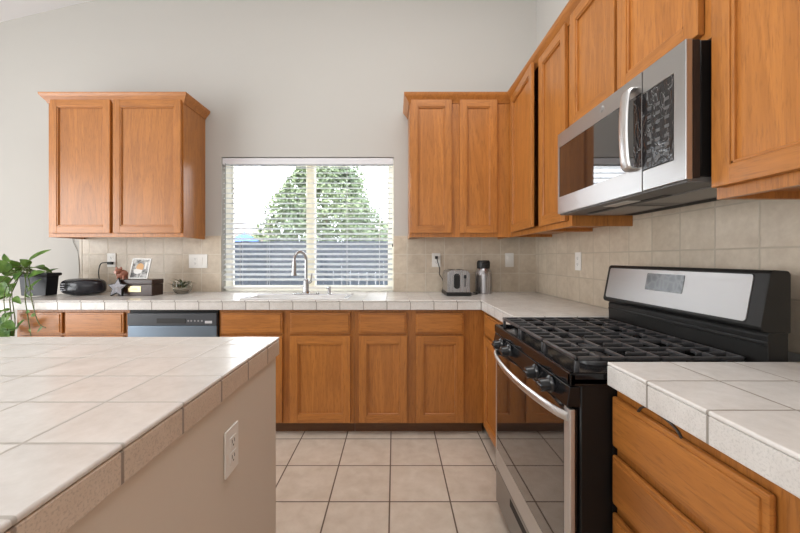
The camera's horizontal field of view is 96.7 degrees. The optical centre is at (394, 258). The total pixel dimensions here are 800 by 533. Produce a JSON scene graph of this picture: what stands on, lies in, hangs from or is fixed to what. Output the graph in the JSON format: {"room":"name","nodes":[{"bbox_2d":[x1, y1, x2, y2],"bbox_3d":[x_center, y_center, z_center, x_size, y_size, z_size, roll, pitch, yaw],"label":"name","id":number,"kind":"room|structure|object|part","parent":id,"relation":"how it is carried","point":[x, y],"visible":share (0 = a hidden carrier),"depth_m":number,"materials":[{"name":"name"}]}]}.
{"room":"kitchen","nodes":[
{"label":"kitchen","id":0,"kind":"room"},
{"bbox_2d":[0,0,92,21],"bbox_3d":[-1.877,-2.383,-0.219,6.445,1.628,6.762,0,0,0],"label":"ceiling","id":1,"kind":"structure","parent":0,"point":[9,9],"depth_m":2.94,"materials":[{"name":"paint"}]},
{"bbox_2d":[0,0,535,336],"bbox_3d":[-1.827,-1.100,3.082,6.345,4.600,0.160,0,0,0],"label":"wall","id":2,"kind":"structure","parent":0,"point":[274,78],"depth_m":3.00,"materials":[{"name":"paint"}]},
{"bbox_2d":[107,253,115,266],"bbox_3d":[-2.375,0.013,2.987,0.072,0.116,0.008,0,0,0],"label":"wall outlet","id":3,"kind":"object","parent":2,"relation":"attached to","point":[111,257],"visible":1,"depth_m":2.98,"materials":[{"name":"white plastic"}]},
{"bbox_2d":[38,92,209,238],"bbox_3d":[-2.103,-0.701,2.824,1.104,1.079,0.352,0,0,0],"label":"upper cabinet","id":4,"kind":"object","parent":2,"relation":"attached to","point":[122,164],"visible":1,"depth_m":2.68,"materials":[{"name":"brown wood"}]},
{"bbox_3d":[-2.361,-0.692,2.684,0.366,0.915,0.005,0,0,0],"label":"door panel","id":5,"kind":"part","parent":4,"relation":"part of","materials":[{"name":"brown wood"}]},
{"bbox_3d":[-2.361,-0.692,2.678,0.452,1.001,0.020,0,0,0],"label":"door","id":6,"kind":"part","parent":4,"relation":"part of","materials":[{"name":"brown wood"}]},
{"bbox_3d":[-2.103,-1.206,2.824,1.104,0.068,0.352,0,0,0],"label":"crown","id":7,"kind":"part","parent":4,"relation":"part of","materials":[{"name":"brown wood"}]},
{"bbox_3d":[-1.858,-0.692,2.678,0.508,1.001,0.020,0,0,0],"label":"door","id":8,"kind":"part","parent":4,"relation":"part of","materials":[{"name":"brown wood"}]},
{"bbox_3d":[-1.858,-0.692,2.684,0.422,0.915,0.005,0,0,0],"label":"door panel","id":9,"kind":"part","parent":4,"relation":"part of","materials":[{"name":"brown wood"}]},
{"bbox_2d":[79,236,220,291],"bbox_3d":[-2.054,0.044,2.995,1.191,0.471,0.013,0,0,0],"label":"backsplash","id":10,"kind":"structure","parent":2,"relation":"attached to","point":[169,255],"depth_m":2.99,"materials":[{"name":"tile"}]},
{"bbox_2d":[189,254,207,267],"bbox_3d":[-1.648,0.022,2.987,0.156,0.116,0.010,0,0,0],"label":"light switch","id":11,"kind":"object","parent":2,"relation":"attached to","point":[195,260],"visible":1,"depth_m":2.98,"materials":[{"name":"white plastic"}]},
{"bbox_2d":[222,291,393,291],"bbox_3d":[-0.734,0.286,3.070,1.451,0.017,0.134,0,0,0],"label":"trim","id":12,"kind":"structure","parent":2,"relation":"attached to","point":[222,291],"depth_m":3.00,"materials":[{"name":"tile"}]},
{"bbox_2d":[226,159,393,290],"bbox_3d":[-0.734,-0.289,3.101,1.451,1.134,0.072,0,0,0],"label":"window","id":13,"kind":"structure","parent":2,"relation":"in","point":[229,169],"depth_m":3.08,"materials":[{"name":"plastic"}]},
{"bbox_2d":[223,158,392,288],"bbox_3d":[-0.734,-0.297,3.028,1.443,1.105,0.074,0,0,0],"label":"window blind","id":14,"kind":"object","parent":13,"relation":"attached to","point":[269,162],"visible":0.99,"depth_m":3.02,"materials":[{"name":"white plastic"}]},
{"bbox_3d":[-1.077,-0.278,3.038,0.002,1.045,0.054,0,0,0],"label":"ladder cord","id":15,"kind":"part","parent":14,"relation":"part of","materials":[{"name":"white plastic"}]},
{"bbox_3d":[-0.734,0.246,3.038,1.431,0.017,0.048,0,0,0],"label":"rail","id":16,"kind":"part","parent":14,"relation":"part of","materials":[{"name":"white plastic"}]},
{"bbox_3d":[-0.698,-0.278,3.038,0.002,1.045,0.054,0,0,0],"label":"ladder cord","id":17,"kind":"part","parent":14,"relation":"part of","materials":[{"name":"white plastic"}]},
{"bbox_3d":[-0.404,-0.278,3.038,0.002,1.045,0.054,0,0,0],"label":"ladder cord","id":18,"kind":"part","parent":14,"relation":"part of","materials":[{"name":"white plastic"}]},
{"bbox_3d":[-0.128,-0.278,3.038,0.002,1.045,0.054,0,0,0],"label":"ladder cord","id":19,"kind":"part","parent":14,"relation":"part of","materials":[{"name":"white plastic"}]},
{"bbox_2d":[432,253,439,266],"bbox_3d":[0.350,0.013,2.987,0.072,0.116,0.008,0,0,0],"label":"wall outlet","id":20,"kind":"object","parent":2,"relation":"attached to","point":[434,261],"visible":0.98,"depth_m":2.98,"materials":[{"name":"white plastic"}]},
{"bbox_2d":[435,256,442,288],"bbox_3d":[0.402,0.130,2.936,0.153,0.300,0.052,0,0,24],"label":"power cord","id":21,"kind":"object","parent":20,"relation":"attached to","point":[436,257],"visible":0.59,"depth_m":2.95,"materials":[{"name":"black plastic"}]},
{"bbox_2d":[408,100,510,238],"bbox_3d":[0.496,-0.685,2.833,0.767,1.049,0.331,0,0,0],"label":"upper cabinet","id":22,"kind":"object","parent":2,"relation":"attached to","point":[459,153],"visible":0.98,"depth_m":2.68,"materials":[{"name":"brown wood"}]},
{"bbox_3d":[0.276,-0.692,2.684,0.221,0.915,0.005,0,0,0],"label":"door panel","id":23,"kind":"part","parent":22,"relation":"part of","materials":[{"name":"brown wood"}]},
{"bbox_3d":[0.276,-0.692,2.678,0.307,1.001,0.020,0,0,0],"label":"door","id":24,"kind":"part","parent":22,"relation":"part of","materials":[{"name":"brown wood"}]},
{"bbox_3d":[0.632,-0.692,2.678,0.281,1.001,0.020,0,0,0],"label":"door","id":25,"kind":"part","parent":22,"relation":"part of","materials":[{"name":"brown wood"}]},
{"bbox_3d":[0.632,-0.692,2.684,0.195,0.915,0.005,0,0,0],"label":"door panel","id":26,"kind":"part","parent":22,"relation":"part of","materials":[{"name":"brown wood"}]},
{"bbox_2d":[403,0,580,118],"bbox_3d":[0.476,-1.206,1.400,0.811,0.068,3.200,0,0,0],"label":"crown molding","id":27,"kind":"structure","parent":22,"relation":"attached to","point":[564,17],"depth_m":2.65,"materials":[{"name":"brown wood"}]},
{"bbox_2d":[394,236,534,291],"bbox_3d":[0.594,0.044,2.997,1.203,0.471,0.010,0,0,0],"label":"backsplash","id":28,"kind":"structure","parent":2,"relation":"attached to","point":[414,271],"depth_m":2.99,"materials":[{"name":"tile"}]},
{"bbox_2d":[505,253,513,266],"bbox_3d":[0.965,0.013,2.987,0.072,0.116,0.010,0,0,0],"label":"wall switch","id":29,"kind":"object","parent":2,"relation":"attached to","point":[509,257],"visible":1,"depth_m":2.98,"materials":[{"name":"white plastic"}]},
{"bbox_2d":[276,423,509,532],"bbox_3d":[-1.877,1.240,-0.219,6.445,0.080,6.762,0,0,0],"label":"floor","id":30,"kind":"structure","parent":0,"point":[327,481],"depth_m":1.90,"materials":[{"name":"tile"}]},
{"bbox_2d":[17,310,129,336],"bbox_3d":[-2.178,0.760,2.696,0.765,0.879,0.606,0,0,0],"label":"base cabinet","id":31,"kind":"object","parent":30,"relation":"on","point":[58,323],"visible":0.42,"depth_m":2.39,"materials":[{"name":"brown wood"}]},
{"bbox_3d":[-2.389,0.813,2.403,0.295,0.584,0.020,0,0,0],"label":"door","id":32,"kind":"part","parent":31,"relation":"part of","materials":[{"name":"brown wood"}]},
{"bbox_3d":[-2.389,0.436,2.404,0.295,0.144,0.019,0,0,0],"label":"drawer","id":33,"kind":"part","parent":31,"relation":"part of","materials":[{"name":"brown wood"}]},
{"bbox_3d":[-2.024,0.813,2.403,0.397,0.584,0.020,0,0,0],"label":"door","id":34,"kind":"part","parent":31,"relation":"part of","materials":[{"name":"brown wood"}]},
{"bbox_3d":[-2.024,0.436,2.404,0.397,0.144,0.019,0,0,0],"label":"drawer","id":35,"kind":"part","parent":31,"relation":"part of","materials":[{"name":"brown wood"}]},
{"bbox_2d":[64,357,275,532],"bbox_3d":[-1.486,0.772,0.682,2.129,0.855,1.165,0,0,0],"label":"kitchen island","id":36,"kind":"object","parent":30,"relation":"on","point":[182,489],"visible":0.33,"depth_m":0.82,"materials":[{"name":"paint"}]},
{"bbox_2d":[0,337,278,532],"bbox_3d":[-1.506,0.312,0.662,2.189,0.064,1.225,0,0,0],"label":"island countertop","id":37,"kind":"structure","parent":36,"relation":"on","point":[80,416],"depth_m":0.69,"materials":[{"name":"tile"}]},
{"bbox_2d":[224,420,237,479],"bbox_3d":[-0.416,0.488,0.912,0.008,0.116,0.072,0,0,0],"label":"wall outlet","id":38,"kind":"object","parent":36,"relation":"attached to","point":[231,435],"visible":1,"depth_m":0.90,"materials":[{"name":"white plastic"}]},
{"bbox_2d":[230,433,235,449],"bbox_3d":[-0.414,0.469,0.912,0.003,0.029,0.033,0,0,0],"label":"socket","id":39,"kind":"object","parent":38,"relation":"attached to","point":[232,435],"depth_m":0.91,"materials":[{"name":"white plastic"}]},
{"bbox_2d":[230,448,235,465],"bbox_3d":[-0.414,0.507,0.912,0.003,0.029,0.033,0,0,0],"label":"socket","id":40,"kind":"object","parent":38,"relation":"attached to","point":[233,450],"depth_m":0.91,"materials":[{"name":"white plastic"}]},
{"bbox_2d":[127,310,219,336],"bbox_3d":[-1.490,0.771,2.680,0.597,0.858,0.603,0,0,0],"label":"dishwasher","id":41,"kind":"object","parent":30,"relation":"on","point":[142,323],"visible":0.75,"depth_m":2.39,"materials":[{"name":"black"}]},
{"bbox_3d":[-1.490,0.775,2.398,0.597,0.649,0.025,0,0,0],"label":"door","id":42,"kind":"part","parent":41,"relation":"part of","materials":[{"name":"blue metal"}]},
{"bbox_2d":[220,310,354,430],"bbox_3d":[-0.731,0.760,2.696,0.910,0.879,0.606,0,0,0],"label":"base cabinet","id":43,"kind":"object","parent":30,"relation":"on","point":[315,359],"visible":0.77,"depth_m":2.40,"materials":[{"name":"brown wood"}]},
{"bbox_3d":[-0.963,0.813,2.403,0.417,0.584,0.020,0,0,0],"label":"door","id":44,"kind":"part","parent":43,"relation":"part of","materials":[{"name":"brown wood"}]},
{"bbox_3d":[-0.963,0.436,2.404,0.417,0.144,0.019,0,0,0],"label":"drawer","id":45,"kind":"part","parent":43,"relation":"part of","materials":[{"name":"brown wood"}]},
{"bbox_2d":[0,292,608,323],"bbox_3d":[-0.728,0.311,2.357,3.824,0.063,1.269,0,0,0],"label":"countertop","id":46,"kind":"structure","parent":43,"relation":"on","point":[499,305],"depth_m":2.37,"materials":[{"name":"tile"}]},
{"bbox_2d":[0,249,61,336],"bbox_3d":[-2.646,0.230,2.524,0.379,0.591,0.711,0,0,-35],"label":"potted plant","id":47,"kind":"object","parent":46,"relation":"on","point":[36,282],"visible":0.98,"depth_m":2.58,"materials":[{"name":"green plant"}]},
{"bbox_3d":[-2.694,0.193,2.700,0.236,0.170,0.120,0,0,0],"label":"planter","id":48,"kind":"part","parent":47,"relation":"part of","materials":[{"name":"black"}]},
{"bbox_2d":[60,278,106,294],"bbox_3d":[-2.387,0.215,2.735,0.316,0.126,0.200,0,0,0],"label":"radio","id":49,"kind":"object","parent":46,"relation":"on","point":[76,286],"visible":1,"depth_m":2.66,"materials":[{"name":"black plastic"}]},
{"bbox_2d":[98,262,112,278],"bbox_3d":[-2.416,0.154,2.944,0.105,0.252,0.108,0,0,16],"label":"power cord","id":50,"kind":"object","parent":46,"relation":"on","point":[108,263],"visible":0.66,"depth_m":2.96,"materials":[{"name":"black plastic"}]},
{"bbox_2d":[109,278,127,295],"bbox_3d":[-2.048,0.210,2.632,0.142,0.135,0.048,0,0,0],"label":"star ornament","id":51,"kind":"object","parent":46,"relation":"on","point":[117,287],"visible":1,"depth_m":2.62,"materials":[{"name":"silver metal"}]},
{"bbox_2d":[118,279,162,295],"bbox_3d":[-1.939,0.219,2.724,0.258,0.122,0.136,0,0,0],"label":"box","id":52,"kind":"object","parent":46,"relation":"on","point":[136,287],"visible":0.88,"depth_m":2.66,"materials":[{"name":"brown wood"}]},
{"bbox_2d":[114,267,127,278],"bbox_3d":[-2.068,0.110,2.693,0.080,0.096,0.088,0,0,0],"label":"figurine","id":53,"kind":"object","parent":52,"relation":"on","point":[122,274],"visible":0.98,"depth_m":2.68,"materials":[{"name":"brown"}]},
{"bbox_3d":[-1.943,0.228,2.659,0.097,0.044,0.004,0,0,0],"label":"brass plate","id":54,"kind":"part","parent":52,"relation":"part of","materials":[{"name":"beige"}]},
{"bbox_2d":[128,258,151,278],"bbox_3d":[-1.949,0.078,2.744,0.144,0.158,0.083,0,0,0],"label":"photo frame","id":55,"kind":"object","parent":52,"relation":"on","point":[140,267],"visible":1,"depth_m":2.73,"materials":[{"name":"silver metal"}]},
{"bbox_3d":[-1.939,0.175,2.725,0.258,0.034,0.134,0,0,0],"label":"lid","id":56,"kind":"part","parent":52,"relation":"part of","materials":[{"name":"brown wood"}]},
{"bbox_2d":[172,281,192,293],"bbox_3d":[-1.691,0.230,2.840,0.144,0.099,0.144,0,0,0],"label":"bowl","id":57,"kind":"object","parent":46,"relation":"on","point":[179,287],"depth_m":2.79,"materials":[{"name":"white ceramic"}]},
{"bbox_2d":[170,279,196,293],"bbox_3d":[-1.706,0.216,2.841,0.194,0.125,0.219,0,0,0],"label":"potted plant","id":58,"kind":"object","parent":46,"relation":"on","point":[179,287],"visible":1,"depth_m":2.79,"materials":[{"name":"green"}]},
{"bbox_2d":[240,294,352,299],"bbox_3d":[-0.685,0.371,2.584,0.734,0.198,0.342,0,0,0],"label":"sink","id":59,"kind":"object","parent":46,"relation":"in","point":[256,296],"visible":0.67,"depth_m":2.64,"materials":[{"name":"white ceramic"}]},
{"bbox_2d":[252,296,345,297],"bbox_3d":[-0.685,0.375,2.545,0.682,0.190,0.212,0,0,0],"label":"basin","id":60,"kind":"object","parent":59,"relation":"in","point":[252,296],"depth_m":2.64,"materials":[{"name":"white ceramic"}]},
{"bbox_2d":[291,250,319,293],"bbox_3d":[-0.675,0.105,2.668,0.210,0.332,0.154,0,0,0],"label":"faucet","id":61,"kind":"object","parent":46,"relation":"on","point":[306,282],"visible":1,"depth_m":2.69,"materials":[{"name":"silver metal"}]},
{"bbox_3d":[-0.706,0.055,2.666,0.023,0.232,0.140,0,0,32],"label":"spout","id":62,"kind":"part","parent":61,"relation":"part of","materials":[{"name":"silver metal"}]},
{"bbox_2d":[442,269,471,295],"bbox_3d":[0.477,0.183,2.760,0.187,0.194,0.287,0,0,0],"label":"toaster","id":63,"kind":"object","parent":46,"relation":"on","point":[456,282],"visible":0.99,"depth_m":2.64,"materials":[{"name":"metal"}]},
{"bbox_3d":[0.462,0.169,2.636,0.044,0.113,0.005,0,0,0],"label":"lever panel","id":64,"kind":"part","parent":63,"relation":"part of","materials":[{"name":"black plastic"}]},
{"bbox_2d":[475,260,491,293],"bbox_3d":[0.714,0.147,2.860,0.132,0.265,0.132,0,0,0],"label":"thermos","id":65,"kind":"object","parent":46,"relation":"on","point":[483,275],"visible":0.98,"depth_m":2.81,"materials":[{"name":"metal"}]},
{"bbox_3d":[0.714,0.048,2.856,0.104,0.065,0.112,0,0,0],"label":"lid","id":66,"kind":"part","parent":65,"relation":"part of","materials":[{"name":"black plastic"}]},
{"bbox_3d":[-0.500,0.813,2.409,0.322,0.498,0.005,0,0,0],"label":"door panel","id":67,"kind":"part","parent":43,"relation":"part of","materials":[{"name":"brown wood"}]},
{"bbox_3d":[-0.500,0.436,2.404,0.408,0.144,0.019,0,0,0],"label":"drawer","id":68,"kind":"part","parent":43,"relation":"part of","materials":[{"name":"brown wood"}]},
{"bbox_3d":[-0.500,0.813,2.403,0.408,0.584,0.020,0,0,0],"label":"door","id":69,"kind":"part","parent":43,"relation":"part of","materials":[{"name":"brown wood"}]},
{"bbox_2d":[354,310,483,430],"bbox_3d":[0.167,0.760,2.696,0.881,0.879,0.606,0,0,0],"label":"base cabinet","id":70,"kind":"object","parent":30,"relation":"on","point":[415,370],"visible":0.97,"depth_m":2.41,"materials":[{"name":"brown wood"}]},
{"bbox_3d":[-0.080,0.436,2.404,0.326,0.144,0.019,0,0,0],"label":"drawer","id":71,"kind":"part","parent":70,"relation":"part of","materials":[{"name":"brown wood"}]},
{"bbox_3d":[-0.077,0.813,2.403,0.324,0.584,0.020,0,0,0],"label":"door","id":72,"kind":"part","parent":70,"relation":"part of","materials":[{"name":"brown wood"}]},
{"bbox_3d":[-0.077,0.813,2.409,0.238,0.498,0.005,0,0,0],"label":"door panel","id":73,"kind":"part","parent":70,"relation":"part of","materials":[{"name":"brown wood"}]},
{"bbox_3d":[0.305,0.436,2.404,0.326,0.144,0.019,0,0,0],"label":"drawer","id":74,"kind":"part","parent":70,"relation":"part of","materials":[{"name":"brown wood"}]},
{"bbox_3d":[0.305,0.813,2.409,0.236,0.498,0.005,0,0,0],"label":"door panel","id":75,"kind":"part","parent":70,"relation":"part of","materials":[{"name":"brown wood"}]},
{"bbox_3d":[0.305,0.813,2.403,0.322,0.584,0.020,0,0,0],"label":"door","id":76,"kind":"part","parent":70,"relation":"part of","materials":[{"name":"brown wood"}]},
{"bbox_2d":[484,312,502,447],"bbox_3d":[0.885,0.760,2.067,0.596,0.879,0.691,0,0,0],"label":"base cabinet","id":77,"kind":"object","parent":30,"relation":"on","point":[490,321],"visible":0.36,"depth_m":2.23,"materials":[{"name":"brown wood"}]},
{"bbox_3d":[0.597,0.809,2.050,0.020,0.593,0.600,0,0,0],"label":"door","id":78,"kind":"part","parent":77,"relation":"part of","materials":[{"name":"brown wood"}]},
{"bbox_3d":[0.603,0.809,2.050,0.005,0.507,0.514,0,0,0],"label":"door panel","id":79,"kind":"part","parent":77,"relation":"part of","materials":[{"name":"brown wood"}]},
{"bbox_3d":[0.619,0.719,2.067,0.019,0.796,0.691,0,0,0],"label":"frame","id":80,"kind":"part","parent":77,"relation":"part of","materials":[{"name":"brown wood"}]},
{"bbox_3d":[0.598,0.428,2.050,0.019,0.133,0.600,0,0,0],"label":"drawer","id":81,"kind":"part","parent":77,"relation":"part of","materials":[{"name":"brown wood"}]},
{"bbox_2d":[491,265,790,532],"bbox_3d":[0.761,0.616,1.345,0.656,1.168,0.738,0,0,0],"label":"gas stove","id":82,"kind":"object","parent":30,"relation":"on","point":[555,450],"visible":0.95,"depth_m":1.14,"materials":[{"name":"black"}]},
{"bbox_3d":[0.458,0.382,1.585,0.045,0.053,0.053,0,0,0],"label":"knob","id":83,"kind":"part","parent":82,"relation":"part of","materials":[{"name":"black plastic"}]},
{"bbox_3d":[0.458,0.382,1.475,0.045,0.053,0.053,0,0,0],"label":"knob","id":84,"kind":"part","parent":82,"relation":"part of","materials":[{"name":"black plastic"}]},
{"bbox_3d":[0.499,1.075,1.346,0.026,0.160,0.720,0,0,0],"label":"warming drawer","id":85,"kind":"part","parent":82,"relation":"part of","materials":[{"name":"silver metal"}]},
{"bbox_3d":[0.486,0.662,1.353,0.002,0.476,0.666,0,0,0],"label":"glass","id":86,"kind":"part","parent":82,"relation":"part of","materials":[{"name":"black glass"}]},
{"bbox_3d":[0.463,0.443,1.347,0.060,0.027,0.708,0,0,0],"label":"door handle","id":87,"kind":"part","parent":82,"relation":"part of","materials":[{"name":"silver metal"}]},
{"bbox_3d":[0.458,0.382,1.200,0.045,0.053,0.053,0,0,0],"label":"knob","id":88,"kind":"part","parent":82,"relation":"part of","materials":[{"name":"black"}]},
{"bbox_3d":[0.492,0.703,1.345,0.016,0.570,0.722,0,0,0],"label":"trim","id":89,"kind":"part","parent":82,"relation":"part of","materials":[{"name":"metal"}]},
{"bbox_3d":[0.493,0.382,1.345,0.038,0.056,0.730,0,0,0],"label":"control panel","id":90,"kind":"part","parent":82,"relation":"part of","materials":[{"name":"metal"}]},
{"bbox_3d":[0.497,0.703,1.346,0.022,0.570,0.720,0,0,0],"label":"oven door","id":91,"kind":"part","parent":82,"relation":"part of","materials":[{"name":"black ceramic"}]},
{"bbox_3d":[0.458,0.382,1.085,0.045,0.053,0.053,0,0,0],"label":"knob","id":92,"kind":"part","parent":82,"relation":"part of","materials":[{"name":"black"}]},
{"bbox_3d":[0.755,0.316,1.345,0.110,0.029,0.110,0,0,0],"label":"burner","id":93,"kind":"part","parent":82,"relation":"part of","materials":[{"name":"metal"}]},
{"bbox_3d":[0.630,0.316,1.140,0.100,0.029,0.100,0,0,0],"label":"burner","id":94,"kind":"part","parent":82,"relation":"part of","materials":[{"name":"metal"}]},
{"bbox_2d":[495,324,717,385],"bbox_3d":[0.783,0.334,1.345,0.604,0.036,0.738,0,0,0],"label":"cooktop","id":95,"kind":"object","parent":82,"relation":"in","point":[558,367],"depth_m":1.17,"materials":[{"name":"black metal"}]},
{"bbox_3d":[0.880,0.316,1.140,0.085,0.029,0.085,0,0,0],"label":"burner","id":96,"kind":"part","parent":82,"relation":"part of","materials":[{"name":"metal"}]},
{"bbox_2d":[613,391,799,532],"bbox_3d":[0.885,0.760,0.754,0.595,0.879,0.438,0,0,0],"label":"base cabinet","id":97,"kind":"object","parent":30,"relation":"on","point":[663,482],"visible":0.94,"depth_m":0.74,"materials":[{"name":"brown wood"}]},
{"bbox_3d":[0.598,0.757,0.768,0.019,0.134,0.410,0,0,0],"label":"drawer","id":98,"kind":"part","parent":97,"relation":"part of","materials":[{"name":"brown wood"}]},
{"bbox_3d":[0.598,0.600,0.768,0.019,0.134,0.410,0,0,0],"label":"drawer","id":99,"kind":"part","parent":97,"relation":"part of","materials":[{"name":"brown wood"}]},
{"bbox_2d":[637,406,682,438],"bbox_3d":[0.584,0.354,0.791,0.011,0.031,0.132,0,0,0],"label":"strap","id":100,"kind":"object","parent":97,"relation":"attached to","point":[641,407],"visible":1,"depth_m":0.74,"materials":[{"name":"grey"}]},
{"bbox_3d":[0.885,0.760,0.127,0.596,0.879,0.813,0,0,0],"label":"base cabinet","id":101,"kind":"object","parent":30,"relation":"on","visible":0},
{"bbox_2d":[607,362,799,497],"bbox_3d":[0.880,0.311,0.344,0.607,0.063,1.247,0,0,0],"label":"countertop","id":102,"kind":"structure","parent":101,"relation":"on","point":[749,412],"depth_m":0.71,"materials":[{"name":"tile"}]},
{"bbox_2d":[536,0,799,361],"bbox_3d":[1.255,-1.100,-0.249,0.120,4.600,6.502,0,0,0],"label":"wall","id":103,"kind":"structure","parent":0,"point":[547,11],"depth_m":2.78,"materials":[{"name":"paint"}]},
{"bbox_2d":[510,62,563,236],"bbox_3d":[1.006,-0.685,2.415,0.353,1.049,0.546,0,0,0],"label":"upper cabinet","id":104,"kind":"object","parent":103,"relation":"attached to","point":[524,100],"visible":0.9,"depth_m":2.43,"materials":[{"name":"brown wood"}]},
{"bbox_3d":[0.861,-0.692,2.403,0.005,0.915,0.399,0,0,4],"label":"door panel","id":105,"kind":"part","parent":104,"relation":"part of","materials":[{"name":"brown wood"}]},
{"bbox_3d":[0.855,-0.692,2.404,0.050,1.001,0.485,0,0,0],"label":"door","id":106,"kind":"part","parent":104,"relation":"part of","materials":[{"name":"brown wood"}]},
{"bbox_3d":[0.891,-0.685,2.415,0.019,1.049,0.546,0,0,0],"label":"frame","id":107,"kind":"part","parent":104,"relation":"part of","materials":[{"name":"brown wood"}]},
{"bbox_2d":[575,252,580,269],"bbox_3d":[1.180,0.018,2.290,0.008,0.116,0.072,0,0,0],"label":"wall outlet","id":108,"kind":"object","parent":103,"relation":"attached to","point":[577,254],"visible":1,"depth_m":2.28,"materials":[{"name":"white plastic"}]},
{"bbox_2d":[538,23,632,231],"bbox_3d":[1.022,-0.685,1.954,0.323,1.049,0.372,0,0,0],"label":"upper cabinet","id":109,"kind":"object","parent":103,"relation":"attached to","point":[554,63],"visible":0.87,"depth_m":1.96,"materials":[{"name":"brown wood"}]},
{"bbox_3d":[0.876,-0.692,1.965,0.005,0.915,0.244,0,0,0],"label":"door panel","id":110,"kind":"part","parent":109,"relation":"part of","materials":[{"name":"brown wood"}]},
{"bbox_3d":[0.870,-0.692,1.965,0.020,1.001,0.330,0,0,0],"label":"door","id":111,"kind":"part","parent":109,"relation":"part of","materials":[{"name":"brown wood"}]},
{"bbox_3d":[0.891,-0.685,1.954,0.019,1.049,0.372,0,0,0],"label":"frame","id":112,"kind":"part","parent":109,"relation":"part of","materials":[{"name":"brown wood"}]},
{"bbox_2d":[570,0,710,125],"bbox_3d":[1.022,-0.912,1.371,0.323,0.595,0.790,0,0,0],"label":"upper cabinet","id":113,"kind":"object","parent":103,"relation":"attached to","point":[612,42],"visible":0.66,"depth_m":1.37,"materials":[{"name":"brown wood"}]},
{"bbox_3d":[0.876,-0.913,1.573,0.005,0.471,0.269,0,0,0],"label":"door panel","id":114,"kind":"part","parent":113,"relation":"part of","materials":[{"name":"brown wood"}]},
{"bbox_3d":[0.870,-0.913,1.573,0.020,0.557,0.355,0,0,0],"label":"door","id":115,"kind":"part","parent":113,"relation":"part of","materials":[{"name":"brown wood"}]},
{"bbox_2d":[558,39,716,214],"bbox_3d":[0.975,-0.409,1.372,0.415,0.400,0.774,0,0,0],"label":"microwave","id":116,"kind":"object","parent":113,"relation":"attached to","point":[645,147],"visible":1,"depth_m":1.17,"materials":[{"name":"silver metal"}]},
{"bbox_3d":[0.816,-0.414,1.460,0.019,0.390,0.597,0,0,0],"label":"door","id":117,"kind":"part","parent":116,"relation":"part of","materials":[{"name":"silver metal"}]},
{"bbox_3d":[0.788,-0.434,1.205,0.040,0.282,0.046,0,0,0],"label":"door handle","id":118,"kind":"part","parent":116,"relation":"part of","materials":[{"name":"silver metal"}]},
{"bbox_3d":[0.817,-0.410,1.117,0.018,0.246,0.173,0,0,0],"label":"control panel","id":119,"kind":"part","parent":116,"relation":"part of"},
{"bbox_3d":[0.816,-0.414,1.071,0.019,0.390,0.173,0,0,0],"label":"control frame","id":120,"kind":"part","parent":116,"relation":"part of","materials":[{"name":"silver metal"}]},
{"bbox_3d":[0.876,-0.913,1.194,0.005,0.471,0.282,0,0,0],"label":"door panel","id":121,"kind":"part","parent":113,"relation":"part of","materials":[{"name":"brown wood"}]},
{"bbox_3d":[0.870,-0.913,1.194,0.020,0.557,0.368,0,0,0],"label":"door","id":122,"kind":"part","parent":113,"relation":"part of","materials":[{"name":"brown wood"}]},
{"bbox_3d":[0.891,-0.912,1.371,0.019,0.595,0.790,0,0,0],"label":"frame","id":123,"kind":"part","parent":113,"relation":"part of","materials":[{"name":"brown wood"}]},
{"bbox_2d":[535,200,799,353],"bbox_3d":[1.190,-0.110,1.346,0.010,0.780,3.292,0,0,0],"label":"backsplash","id":124,"kind":"structure","parent":103,"relation":"attached to","point":[721,234],"depth_m":1.45,"materials":[{"name":"tile"}]},
{"bbox_2d":[711,0,799,199],"bbox_3d":[1.022,-0.685,0.387,0.323,1.049,1.174,0,0,0],"label":"upper cabinet","id":125,"kind":"object","parent":103,"relation":"attached to","point":[755,44],"visible":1,"depth_m":0.87,"materials":[{"name":"brown wood"}]},
{"bbox_3d":[0.891,-0.685,0.387,0.019,1.049,1.174,0,0,0],"label":"frame","id":126,"kind":"part","parent":125,"relation":"part of","materials":[{"name":"brown wood"}]},
{"bbox_3d":[0.876,-0.692,0.684,0.005,0.915,0.482,0,0,0],"label":"door panel","id":127,"kind":"part","parent":125,"relation":"part of","materials":[{"name":"brown wood"}]},
{"label":"outside","id":128,"kind":"structure","parent":0,"visible":0},
{"bbox_3d":[-1.000,1.385,16.601,16.000,0.130,26.798,0,0,0],"label":"ground","id":129,"kind":"structure","parent":128,"visible":0},
{"bbox_2d":[235,232,257,240],"bbox_3d":[-2.870,0.400,6.800,0.628,1.840,0.628,0,0,22],"label":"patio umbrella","id":130,"kind":"object","parent":129,"relation":"on","point":[238,236],"visible":0.29,"depth_m":6.66,"materials":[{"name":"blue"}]},
{"bbox_2d":[235,220,266,236],"bbox_3d":[-6.250,-0.040,14.500,3.300,2.720,3.400,0,0,0],"label":"neighbor house","id":131,"kind":"structure","parent":129,"relation":"on","point":[236,221],"depth_m":12.80,"materials":[{"name":"tile"}]},
{"bbox_2d":[235,241,387,284],"bbox_3d":[-0.748,0.510,6.030,10.504,1.621,0.060,0,0,0],"label":"wooden fence","id":132,"kind":"object","parent":129,"relation":"on","point":[236,246],"visible":0.12,"depth_m":6.00,"materials":[{"name":"grey wood"}]},
{"bbox_2d":[252,167,387,276],"bbox_3d":[-1.751,-0.806,9.090,4.098,4.257,3.272,0,0,0],"label":"tree","id":133,"kind":"object","parent":129,"relation":"on","point":[297,169],"visible":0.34,"depth_m":8.40,"materials":[{"name":"green plant"}]}
]}

